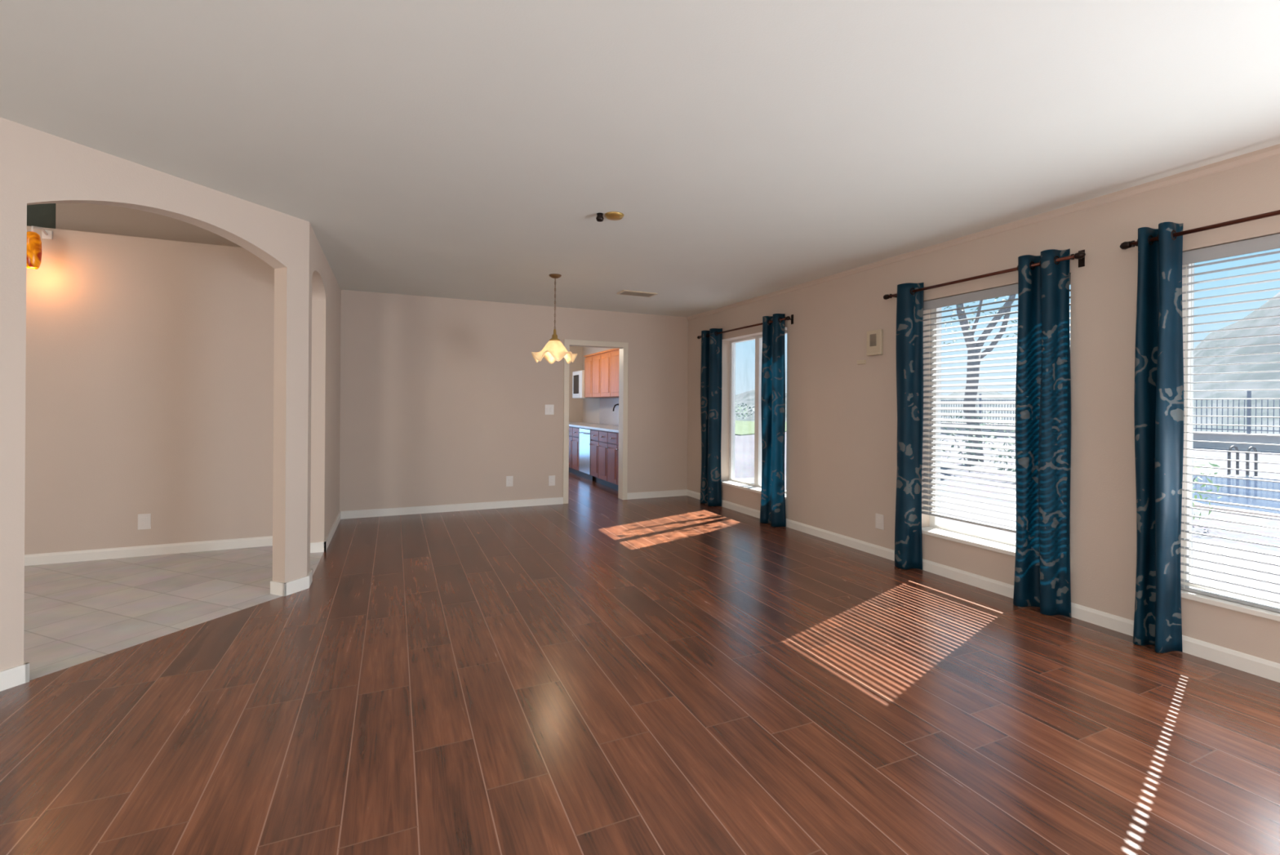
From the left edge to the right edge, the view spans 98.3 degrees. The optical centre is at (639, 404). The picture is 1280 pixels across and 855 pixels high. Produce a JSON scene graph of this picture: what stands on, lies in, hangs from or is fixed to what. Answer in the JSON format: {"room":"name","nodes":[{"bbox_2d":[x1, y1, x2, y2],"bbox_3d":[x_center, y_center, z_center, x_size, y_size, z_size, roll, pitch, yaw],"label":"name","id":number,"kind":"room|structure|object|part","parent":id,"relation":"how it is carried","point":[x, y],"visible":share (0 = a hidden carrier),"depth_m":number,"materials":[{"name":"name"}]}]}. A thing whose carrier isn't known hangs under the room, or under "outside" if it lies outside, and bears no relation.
{"room":"empty living room","nodes":[
{"label":"empty living room","id":0,"kind":"room"},
{"bbox_2d":[26,203,55,228],"bbox_3d":[-5.870,-1.685,4.740,1.700,0.850,0.200,0,0,-24],"label":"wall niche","id":1,"kind":"object","parent":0,"point":[43,215],"depth_m":4.89,"materials":[{"name":"paint"}]},
{"bbox_2d":[55,203,241,247],"bbox_3d":[-4.192,-1.674,5.310,2.050,0.850,0.120,0,0,-24],"label":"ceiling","id":2,"kind":"structure","parent":0,"point":[85,217],"depth_m":5.04,"materials":[{"name":"paint"}]},
{"bbox_2d":[24,226,274,554],"bbox_3d":[-4.776,-0.070,4.640,3.640,2.635,0.640,0,0,-24],"label":"wall","id":3,"kind":"structure","parent":0,"point":[149,375],"depth_m":4.59,"materials":[{"name":"paint"}]},
{"bbox_2d":[26,226,52,269],"bbox_3d":[-4.596,-1.198,4.230,0.100,0.343,0.250,0,0,-24],"label":"wall sconce","id":4,"kind":"object","parent":3,"relation":"attached to","point":[33,257],"visible":0.87,"depth_m":4.15,"materials":[{"name":"orange glass"}]},
{"bbox_3d":[-4.566,-1.161,4.161,0.100,0.270,0.100,0,0,-24],"label":"lamp shade","id":5,"kind":"part","parent":4,"relation":"part of","materials":[{"name":"orange glass"}]},
{"bbox_3d":[-4.603,-1.331,4.246,0.016,0.078,0.201,0,0,-24],"label":"arm","id":6,"kind":"part","parent":4,"relation":"part of","materials":[{"name":"white plastic"}]},
{"bbox_3d":[-4.643,-1.332,4.337,0.060,0.070,0.014,0,0,-24],"label":"plate","id":7,"kind":"part","parent":4,"relation":"part of","materials":[{"name":"white plastic"}]},
{"bbox_2d":[137,513,151,529],"bbox_3d":[-4.106,0.968,4.587,0.084,0.128,0.008,0,0,-24],"label":"wall outlet","id":8,"kind":"object","parent":3,"relation":"attached to","point":[144,519],"visible":1,"depth_m":4.58,"materials":[{"name":"white plastic"}]},
{"bbox_2d":[24,535,272,565],"bbox_3d":[-4.652,1.206,4.341,3.640,0.085,0.014,0,0,-24],"label":"baseboard","id":9,"kind":"structure","parent":3,"relation":"attached to","point":[228,544],"depth_m":4.58,"materials":[{"name":"paint"}]},
{"bbox_2d":[0,116,309,671],"bbox_3d":[-2.864,-0.415,2.480,0.120,3.350,2.913,0,0,21],"label":"wall","id":10,"kind":"structure","parent":0,"point":[37,166],"depth_m":2.81,"materials":[{"name":"paint"}]},
{"bbox_2d":[0,575,309,691],"bbox_3d":[-2.867,1.218,2.480,0.134,0.085,2.919,0,0,21],"label":"baseboard","id":11,"kind":"structure","parent":10,"relation":"attached to","point":[17,675],"depth_m":2.52,"materials":[{"name":"paint"}]},
{"bbox_2d":[306,222,341,574],"bbox_3d":[-2.870,-0.415,4.987,0.120,3.350,2.612,0,0,-24],"label":"wall","id":12,"kind":"structure","parent":0,"point":[324,290],"depth_m":4.75,"materials":[{"name":"paint"}]},
{"bbox_2d":[306,511,340,586],"bbox_3d":[-2.851,1.218,4.936,0.134,0.085,2.483,0,0,-24],"label":"baseboard","id":13,"kind":"structure","parent":12,"relation":"attached to","point":[315,547],"depth_m":4.75,"materials":[{"name":"paint"}]},
{"bbox_2d":[339,289,688,511],"bbox_3d":[-1.381,-0.042,7.010,4.450,2.625,0.120,0,0,-24],"label":"wall","id":14,"kind":"structure","parent":0,"point":[443,400],"depth_m":6.68,"materials":[{"name":"paint"}]},
{"bbox_2d":[506,475,512,486],"bbox_3d":[-1.611,0.945,6.841,0.084,0.128,0.008,0,0,-24],"label":"wall outlet","id":15,"kind":"object","parent":14,"relation":"attached to","point":[508,478],"visible":1,"depth_m":6.84,"materials":[{"name":"white plastic"}]},
{"bbox_2d":[340,488,687,519],"bbox_3d":[-1.317,1.228,6.969,4.350,0.085,0.014,0,0,-24],"label":"baseboard","id":16,"kind":"structure","parent":14,"relation":"attached to","point":[556,500],"depth_m":6.66,"materials":[{"name":"paint"}]},
{"bbox_2d":[544,404,554,414],"bbox_3d":[-1.151,0.062,7.042,0.116,0.128,0.010,0,0,-24],"label":"wall switch","id":17,"kind":"object","parent":14,"relation":"attached to","point":[549,408],"visible":1,"depth_m":7.04,"materials":[{"name":"white plastic"}]},
{"bbox_2d":[548,475,555,485],"bbox_3d":[-1.123,0.967,7.058,0.084,0.128,0.008,0,0,-24],"label":"wall outlet","id":18,"kind":"object","parent":14,"relation":"attached to","point":[551,478],"visible":1,"depth_m":7.06,"materials":[{"name":"white plastic"}]},
{"bbox_2d":[563,338,628,503],"bbox_3d":[-0.603,0.217,7.358,0.891,2.117,0.158,0,0,-24],"label":"trim","id":19,"kind":"structure","parent":14,"relation":"attached to","point":[623,346],"depth_m":7.44,"materials":[{"name":"paint"}]},
{"bbox_2d":[568,346,582,422],"bbox_3d":[-2.900,-0.052,11.033,3.860,2.625,0.120,0,0,-24],"label":"wall","id":20,"kind":"structure","parent":0,"point":[575,404],"depth_m":11.65,"materials":[{"name":"paint"}]},
{"bbox_2d":[582,346,618,424],"bbox_3d":[-0.340,-0.035,9.876,0.120,2.625,4.273,0,0,-24],"label":"wall","id":21,"kind":"structure","parent":0,"point":[590,406],"depth_m":11.21,"materials":[{"name":"paint"}]},
{"bbox_2d":[572,369,599,398],"bbox_3d":[-1.060,-0.392,10.832,0.365,0.530,0.620,0,0,-24],"label":"microwave oven","id":22,"kind":"object","parent":21,"relation":"attached to","point":[578,377],"visible":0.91,"depth_m":10.67,"materials":[{"name":"white plastic"}]},
{"bbox_3d":[-1.243,-0.394,10.830,0.020,0.520,0.465,0,0,-24],"label":"door","id":23,"kind":"part","parent":22,"relation":"part of","materials":[{"name":"white plastic"}]},
{"bbox_3d":[-1.117,-0.393,10.549,0.018,0.520,0.140,0,0,-24],"label":"control panel","id":24,"kind":"part","parent":22,"relation":"part of","materials":[{"name":"white plastic"}]},
{"bbox_2d":[583,353,593,397],"bbox_3d":[-0.818,-0.531,10.332,0.330,0.790,0.450,0,0,-24],"label":"upper cabinet","id":25,"kind":"object","parent":21,"relation":"attached to","point":[588,358],"visible":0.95,"depth_m":10.25,"materials":[{"name":"brown wood"}]},
{"bbox_2d":[591,351,616,397],"bbox_3d":[-0.635,-0.529,9.921,0.330,0.790,0.450,0,0,-24],"label":"upper cabinet","id":26,"kind":"object","parent":21,"relation":"attached to","point":[597,356],"visible":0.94,"depth_m":9.84,"materials":[{"name":"brown wood"}]},
{"bbox_3d":[-0.771,-0.503,9.860,0.027,0.724,0.438,0,0,-24],"label":"door","id":27,"kind":"part","parent":26,"relation":"part of","materials":[{"name":"brown wood"}]},
{"bbox_2d":[600,349,611,396],"bbox_3d":[-0.446,-0.528,9.495,0.330,0.790,0.480,0,0,-24],"label":"upper cabinet","id":28,"kind":"object","parent":21,"relation":"attached to","point":[606,354],"visible":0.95,"depth_m":9.41,"materials":[{"name":"brown wood"}]},
{"bbox_3d":[-0.444,-0.908,9.495,0.330,0.030,0.480,0,0,-24],"label":"cornice","id":29,"kind":"part","parent":28,"relation":"part of","materials":[{"name":"brown wood"}]},
{"bbox_2d":[599,397,618,425],"bbox_3d":[-0.180,0.123,9.277,0.012,0.488,2.900,0,0,-24],"label":"tile backsplash","id":30,"kind":"structure","parent":21,"relation":"attached to","point":[606,415],"depth_m":10.12,"materials":[{"name":"beige tile"}]},
{"bbox_2d":[609,348,619,396],"bbox_3d":[-0.243,-0.527,9.039,0.330,0.790,0.520,0,0,-24],"label":"upper cabinet","id":31,"kind":"object","parent":21,"relation":"attached to","point":[615,354],"visible":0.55,"depth_m":9.03,"materials":[{"name":"brown wood"}]},
{"bbox_2d":[0,471,1279,854],"bbox_3d":[-1.873,1.317,3.713,8.210,0.100,14.500,0,0,-24],"label":"floor","id":32,"kind":"structure","parent":0,"point":[599,672],"depth_m":2.34,"materials":[{"name":"brown wood"}]},
{"bbox_2d":[568,426,581,475],"bbox_3d":[-0.964,0.838,10.233,0.660,0.870,0.800,0,0,-24],"label":"base cabinet","id":33,"kind":"object","parent":32,"relation":"on","point":[574,436],"visible":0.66,"depth_m":10.02,"materials":[{"name":"red wood"}]},
{"bbox_3d":[-1.308,0.493,10.298,0.020,0.155,0.384,0,0,-24],"label":"drawer","id":34,"kind":"part","parent":33,"relation":"part of","materials":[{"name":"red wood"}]},
{"bbox_3d":[-1.313,0.871,10.296,0.026,0.570,0.384,0,0,-24],"label":"door","id":35,"kind":"part","parent":33,"relation":"part of","materials":[{"name":"red wood"}]},
{"bbox_3d":[-1.145,0.495,9.932,0.020,0.155,0.384,0,0,-24],"label":"drawer","id":36,"kind":"part","parent":33,"relation":"part of","materials":[{"name":"red wood"}]},
{"bbox_3d":[-1.151,0.872,9.931,0.026,0.570,0.384,0,0,-24],"label":"door","id":37,"kind":"part","parent":33,"relation":"part of","materials":[{"name":"red wood"}]},
{"bbox_2d":[577,427,595,481],"bbox_3d":[-0.682,0.840,9.581,0.674,0.870,0.610,0,0,-24],"label":"dishwasher","id":38,"kind":"object","parent":32,"relation":"on","point":[584,440],"visible":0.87,"depth_m":9.43,"materials":[{"name":"metal"}]},
{"bbox_3d":[-0.932,0.789,9.470,0.042,0.750,0.590,0,0,-24],"label":"door","id":39,"kind":"part","parent":38,"relation":"part of","materials":[{"name":"metal"}]},
{"bbox_2d":[589,429,612,488],"bbox_3d":[-0.387,0.842,8.935,0.660,0.870,0.800,0,0,-24],"label":"base cabinet","id":40,"kind":"object","parent":32,"relation":"on","point":[598,443],"visible":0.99,"depth_m":8.80,"materials":[{"name":"red wood"}]},
{"bbox_3d":[-0.736,0.875,8.999,0.026,0.570,0.384,0,0,-24],"label":"door","id":41,"kind":"part","parent":40,"relation":"part of","materials":[{"name":"red wood"}]},
{"bbox_3d":[-0.731,0.497,9.000,0.020,0.155,0.384,0,0,-24],"label":"drawer","id":42,"kind":"part","parent":40,"relation":"part of","materials":[{"name":"red wood"}]},
{"bbox_3d":[-0.574,0.876,8.633,0.026,0.570,0.384,0,0,-24],"label":"door","id":43,"kind":"part","parent":40,"relation":"part of","materials":[{"name":"red wood"}]},
{"bbox_3d":[-0.569,0.499,8.634,0.020,0.155,0.384,0,0,-24],"label":"drawer","id":44,"kind":"part","parent":40,"relation":"part of","materials":[{"name":"red wood"}]},
{"bbox_2d":[606,431,618,489],"bbox_3d":[-0.062,0.845,8.204,0.660,0.870,0.800,0,0,-24],"label":"base cabinet","id":45,"kind":"object","parent":32,"relation":"on","point":[612,446],"visible":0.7,"depth_m":8.22,"materials":[{"name":"red wood"}]},
{"bbox_2d":[568,422,618,432],"bbox_3d":[-0.710,0.384,9.693,0.640,0.038,4.090,0,0,-24],"label":"countertop","id":46,"kind":"structure","parent":45,"relation":"on","point":[610,428],"depth_m":9.54,"materials":[{"name":"stone"}]},
{"bbox_3d":[-0.406,0.500,8.269,0.020,0.155,0.384,0,0,-24],"label":"drawer","id":47,"kind":"part","parent":45,"relation":"part of","materials":[{"name":"red wood"}]},
{"bbox_3d":[-0.412,0.877,8.268,0.026,0.570,0.384,0,0,-24],"label":"door","id":48,"kind":"part","parent":45,"relation":"part of","materials":[{"name":"red wood"}]},
{"bbox_3d":[-0.249,0.878,7.902,0.026,0.570,0.384,0,0,-24],"label":"door","id":49,"kind":"part","parent":45,"relation":"part of","materials":[{"name":"red wood"}]},
{"bbox_2d":[0,0,1279,316],"bbox_3d":[-0.221,-1.297,2.008,6.610,0.100,10.057,0,0,-24],"label":"ceiling","id":50,"kind":"structure","parent":0,"point":[464,149],"depth_m":2.39,"materials":[{"name":"paint"}]},
{"bbox_2d":[531,273,577,364],"bbox_3d":[-0.821,-0.828,5.345,0.443,0.845,0.412,0,0,-24],"label":"pendant lamp","id":51,"kind":"object","parent":50,"relation":"hanging from","point":[554,349],"visible":1,"depth_m":5.28,"materials":[{"name":"beige glass"}]},
{"bbox_3d":[-0.823,-0.513,5.345,0.444,0.215,0.412,0,0,-24],"label":"lamp shade","id":52,"kind":"part","parent":51,"relation":"part of","materials":[{"name":"beige glass"}]},
{"bbox_3d":[-0.820,-0.958,5.345,0.013,0.545,0.013,0,0,21],"label":"chain","id":53,"kind":"part","parent":51,"relation":"part of","materials":[{"name":"gold metal"}]},
{"bbox_2d":[595,211,623,222],"bbox_3d":[-0.193,-1.221,3.624,0.183,0.050,0.128,0,0,-24],"label":"ceiling plate","id":54,"kind":"object","parent":50,"relation":"attached to","point":[612,215],"visible":1,"depth_m":3.60,"materials":[{"name":"gold metal"}]},
{"bbox_3d":[-0.262,-1.222,3.617,0.052,0.050,0.052,0,0,-24],"label":"knob","id":55,"kind":"part","parent":54,"relation":"part of","materials":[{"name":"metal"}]},
{"bbox_2d":[616,289,657,297],"bbox_3d":[-0.030,-1.240,6.182,0.410,0.011,0.210,0,0,-24],"label":"ceiling vent","id":56,"kind":"object","parent":50,"relation":"in","point":[628,292],"visible":1,"depth_m":6.16,"materials":[{"name":"beige plastic"}]},
{"bbox_2d":[687,154,1279,663],"bbox_3d":[2.785,-0.013,3.386,0.220,2.625,10.127,0,0,-24],"label":"wall","id":57,"kind":"structure","parent":0,"point":[842,422],"depth_m":3.79,"materials":[{"name":"paint"}]},
{"bbox_2d":[697,314,793,338],"bbox_3d":[1.191,-0.897,6.572,0.117,0.100,1.882,0,0,-24],"label":"curtain rod","id":58,"kind":"object","parent":57,"relation":"attached to","point":[788,317],"visible":0.88,"depth_m":6.26,"materials":[{"name":"brown metal"}]},
{"bbox_2d":[700,328,722,506],"bbox_3d":[0.889,0.158,7.138,0.148,2.244,0.435,0,0,-24],"label":"window curtain","id":59,"kind":"object","parent":58,"relation":"hanging from","point":[712,344],"visible":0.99,"depth_m":7.00,"materials":[{"name":"teal fabric"}]},
{"bbox_2d":[760,313,786,526],"bbox_3d":[1.409,0.162,5.982,0.139,2.244,0.388,0,0,-24],"label":"window curtain","id":60,"kind":"object","parent":58,"relation":"hanging from","point":[772,510],"visible":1,"depth_m":5.85,"materials":[{"name":"teal fabric"}]},
{"bbox_2d":[721,329,786,499],"bbox_3d":[1.373,0.089,6.531,0.235,1.830,1.340,0,0,-24],"label":"window","id":61,"kind":"structure","parent":57,"relation":"in","point":[756,486],"depth_m":6.65,"materials":[{"name":"plastic"}]},
{"bbox_3d":[1.340,0.990,6.519,0.175,0.028,1.340,0,0,-24],"label":"sill","id":62,"kind":"part","parent":61,"relation":"part of","materials":[{"name":"paint"}]},
{"bbox_2d":[857,360,866,364],"bbox_3d":[1.971,-0.379,4.929,0.020,0.035,0.090,0,0,-24],"label":"wall thermostat","id":63,"kind":"object","parent":57,"relation":"attached to","point":[859,362],"visible":1,"depth_m":4.91,"materials":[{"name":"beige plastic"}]},
{"bbox_2d":[866,328,883,355],"bbox_3d":[2.024,-0.536,4.786,0.040,0.216,0.157,0,0,-24],"label":"panel","id":64,"kind":"object","parent":57,"relation":"attached to","point":[874,346],"visible":1,"depth_m":4.76,"materials":[{"name":"beige plastic"}]},
{"bbox_2d":[875,513,884,529],"bbox_3d":[2.051,1.000,4.742,0.008,0.128,0.084,0,0,-24],"label":"wall outlet","id":65,"kind":"object","parent":57,"relation":"attached to","point":[879,521],"visible":1,"depth_m":4.74,"materials":[{"name":"white plastic"}]},
{"bbox_2d":[686,488,1279,682],"bbox_3d":[2.673,1.256,3.330,0.014,0.085,9.907,0,0,-24],"label":"baseboard","id":66,"kind":"structure","parent":57,"relation":"attached to","point":[1255,665],"depth_m":3.36,"materials":[{"name":"paint"}]},
{"bbox_2d":[687,143,1279,319],"bbox_3d":[2.688,-1.204,3.328,0.020,0.045,9.907,0,0,-24],"label":"trim","id":67,"kind":"structure","parent":57,"relation":"attached to","point":[1273,150],"depth_m":3.49,"materials":[{"name":"paint"}]},
{"bbox_2d":[883,249,1085,299],"bbox_3d":[2.357,-0.889,3.947,0.117,0.100,1.467,0,0,-24],"label":"curtain rod","id":68,"kind":"object","parent":57,"relation":"attached to","point":[1081,255],"visible":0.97,"depth_m":3.74,"materials":[{"name":"brown metal"}]},
{"bbox_2d":[894,282,924,569],"bbox_3d":[2.108,0.167,4.406,0.137,2.244,0.252,0,0,-24],"label":"window curtain","id":69,"kind":"object","parent":68,"relation":"hanging from","point":[909,304],"visible":1,"depth_m":4.35,"materials":[{"name":"teal fabric"}]},
{"bbox_2d":[1013,248,1071,617],"bbox_3d":[2.518,0.169,3.484,0.128,2.244,0.322,0,0,-24],"label":"window curtain","id":70,"kind":"object","parent":68,"relation":"hanging from","point":[1042,580],"visible":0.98,"depth_m":3.42,"materials":[{"name":"teal fabric"}]},
{"bbox_2d":[921,283,1071,556],"bbox_3d":[2.517,0.097,3.956,0.235,1.830,1.095,0,0,-24],"label":"window","id":71,"kind":"structure","parent":57,"relation":"in","point":[996,544],"depth_m":4.41,"materials":[{"name":"plastic"}]},
{"bbox_3d":[2.484,0.998,3.944,0.175,0.028,1.095,0,0,-24],"label":"sill","id":72,"kind":"part","parent":71,"relation":"part of","materials":[{"name":"paint"}]},
{"bbox_2d":[921,273,1071,533],"bbox_3d":[2.473,0.026,3.936,0.075,1.681,1.071,0,0,-24],"label":"blind","id":73,"kind":"object","parent":71,"relation":"attached to","point":[1009,290],"visible":0.51,"depth_m":4.04,"materials":[{"name":"plastic"}]},
{"bbox_3d":[2.294,0.043,4.357,0.056,1.625,0.002,0,0,-24],"label":"ladder cord","id":74,"kind":"part","parent":73,"relation":"part of","materials":[{"name":"white fabric"}]},
{"bbox_3d":[2.474,0.859,3.939,0.052,0.016,1.071,0,0,-24],"label":"rail","id":75,"kind":"part","parent":73,"relation":"part of","materials":[{"name":"paint"}]},
{"bbox_2d":[1120,209,1279,248],"bbox_3d":[3.008,-0.884,2.483,0.117,0.100,1.392,0,0,-24],"label":"curtain rod","id":76,"kind":"object","parent":57,"relation":"attached to","point":[1125,245],"visible":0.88,"depth_m":2.75,"materials":[{"name":"brown metal"}]},
{"bbox_2d":[1133,221,1183,653],"bbox_3d":[2.745,0.171,2.961,0.148,2.244,0.207,0,0,-24],"label":"window curtain","id":77,"kind":"object","parent":76,"relation":"hanging from","point":[1158,393],"visible":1,"depth_m":2.91,"materials":[{"name":"teal fabric"}]},
{"bbox_2d":[1180,262,1279,622],"bbox_3d":[3.154,0.102,2.523,0.235,1.830,1.150,0,0,-24],"label":"window","id":78,"kind":"structure","parent":57,"relation":"in","point":[1274,615],"depth_m":3.03,"materials":[{"name":"plastic"}]},
{"bbox_2d":[1180,233,1279,612],"bbox_3d":[3.109,0.088,2.504,0.075,1.796,1.126,0,0,-24],"label":"blind","id":79,"kind":"object","parent":78,"relation":"attached to","point":[1270,242],"visible":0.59,"depth_m":2.79,"materials":[{"name":"plastic"}]},
{"bbox_3d":[2.919,0.105,2.950,0.056,1.740,0.002,0,0,-24],"label":"ladder cord","id":80,"kind":"part","parent":79,"relation":"part of","materials":[{"name":"white fabric"}]},
{"bbox_3d":[3.110,0.978,2.507,0.052,0.016,1.126,0,0,-24],"label":"rail","id":81,"kind":"part","parent":79,"relation":"part of","materials":[{"name":"paint"}]},
{"bbox_3d":[3.120,1.002,2.511,0.175,0.028,1.150,0,0,-24],"label":"sill","id":82,"kind":"part","parent":78,"relation":"part of","materials":[{"name":"paint"}]},
{"label":"outside","id":83,"kind":"structure","parent":0,"visible":0},
{"bbox_2d":[734,431,1279,551],"bbox_3d":[66.813,2.039,51.583,155.970,0.300,280.000,0,0,-24],"label":"ground","id":84,"kind":"structure","parent":83,"point":[744,444],"depth_m":11.98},
{"bbox_2d":[735,401,755,419],"bbox_3d":[6.602,0.472,46.708,6.261,2.076,6.207,0,0,-24],"label":"bush","id":85,"kind":"object","parent":84,"relation":"on","point":[744,409],"visible":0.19,"depth_m":45.86,"materials":[{"name":"green plant"}]},
{"bbox_2d":[734,420,786,435],"bbox_3d":[7.455,1.456,45.995,15.830,0.050,36.694,0,0,-16],"label":"lawn","id":86,"kind":"structure","parent":84,"relation":"on","point":[742,427],"depth_m":33.57,"materials":[{"name":"green plant"}]},
{"bbox_2d":[941,409,1015,466],"bbox_3d":[7.671,0.773,12.942,2.000,1.432,2.008,0,0,-24],"label":"bush","id":87,"kind":"object","parent":84,"relation":"on","point":[982,424],"visible":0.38,"depth_m":12.80,"materials":[{"name":"green plant"}]},
{"bbox_2d":[941,293,1017,462],"bbox_3d":[8.746,-1.259,14.009,3.726,5.513,1.805,0,0,3],"label":"tree","id":88,"kind":"object","parent":84,"relation":"on","point":[1011,296],"visible":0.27,"depth_m":13.94,"materials":[{"name":"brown plant"}]},
{"bbox_2d":[993,438,1015,477],"bbox_3d":[7.356,1.041,10.519,1.239,0.893,1.203,0,0,-24],"label":"bush","id":89,"kind":"object","parent":84,"relation":"on","point":[1009,450],"visible":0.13,"depth_m":10.64,"materials":[{"name":"green plant"}]},
{"bbox_2d":[735,475,1279,599],"bbox_3d":[4.878,1.454,3.813,3.970,0.020,15.000,0,0,-24],"label":"patio","id":90,"kind":"structure","parent":84,"relation":"on","point":[980,529],"depth_m":5.23,"materials":[{"name":"beige concrete"}]},
{"bbox_2d":[941,422,1279,452],"bbox_3d":[22.025,1.291,16.905,0.280,0.580,29.000,0,0,-24],"label":"wall","id":91,"kind":"structure","parent":84,"relation":"on","point":[1198,437],"depth_m":19.55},
{"bbox_2d":[941,390,1279,434],"bbox_3d":[22.032,0.241,16.905,0.080,1.520,29.000,0,0,-24],"label":"iron fence","id":92,"kind":"object","parent":91,"relation":"on","point":[1248,429],"visible":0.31,"depth_m":19.61,"materials":[{"name":"black metal"}]},
{"bbox_3d":[17.143,0.208,27.907,0.080,1.520,0.080,0,0,-24],"label":"post","id":93,"kind":"part","parent":92,"relation":"part of","materials":[{"name":"metal"}]},
{"bbox_3d":[22.035,-0.189,16.905,0.040,0.040,29.000,0,0,-24],"label":"rail","id":94,"kind":"part","parent":92,"relation":"part of","materials":[{"name":"metal"}]},
{"bbox_3d":[22.028,0.881,16.905,0.040,0.040,29.000,0,0,-24],"label":"rail","id":95,"kind":"part","parent":92,"relation":"part of","materials":[{"name":"metal"}]},
{"bbox_3d":[21.042,0.235,19.134,0.080,1.520,0.080,0,0,-24],"label":"post","id":96,"kind":"part","parent":92,"relation":"part of","materials":[{"name":"metal"}]},
{"bbox_2d":[1192,455,1222,519],"bbox_3d":[6.753,1.000,6.971,0.850,0.962,0.802,0,0,-24],"label":"bush","id":97,"kind":"object","parent":84,"relation":"on","point":[1193,463],"visible":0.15,"depth_m":6.71,"materials":[{"name":"green plant"}]},
{"bbox_2d":[1226,444,1239,475],"bbox_3d":[12.765,1.196,11.914,0.429,0.644,0.050,0,0,-24],"label":"pool handrail","id":98,"kind":"object","parent":84,"relation":"on","point":[1228,471],"visible":0.85,"depth_m":11.87,"materials":[{"name":"metal"}]},
{"bbox_2d":[1192,472,1279,517],"bbox_3d":[10.975,1.480,7.480,6.213,0.050,7.521,0,0,-24],"label":"swimming pool","id":99,"kind":"object","parent":84,"relation":"on","point":[1223,481],"visible":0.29,"depth_m":9.00,"materials":[{"name":"liquid"}]},
{"bbox_2d":[1245,446,1257,475],"bbox_3d":[12.879,1.197,11.658,0.429,0.644,0.050,0,0,-24],"label":"pool handrail","id":100,"kind":"object","parent":84,"relation":"on","point":[1255,464],"visible":0.72,"depth_m":11.67,"materials":[{"name":"metal"}]},
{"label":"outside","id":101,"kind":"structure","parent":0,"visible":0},
{"bbox_2d":[735,291,1279,434],"bbox_3d":[75.438,-6.409,58.126,135.000,17.514,265.000,0,0,-24],"label":"hillside","id":102,"kind":"structure","parent":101,"point":[748,397],"depth_m":42.45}
]}

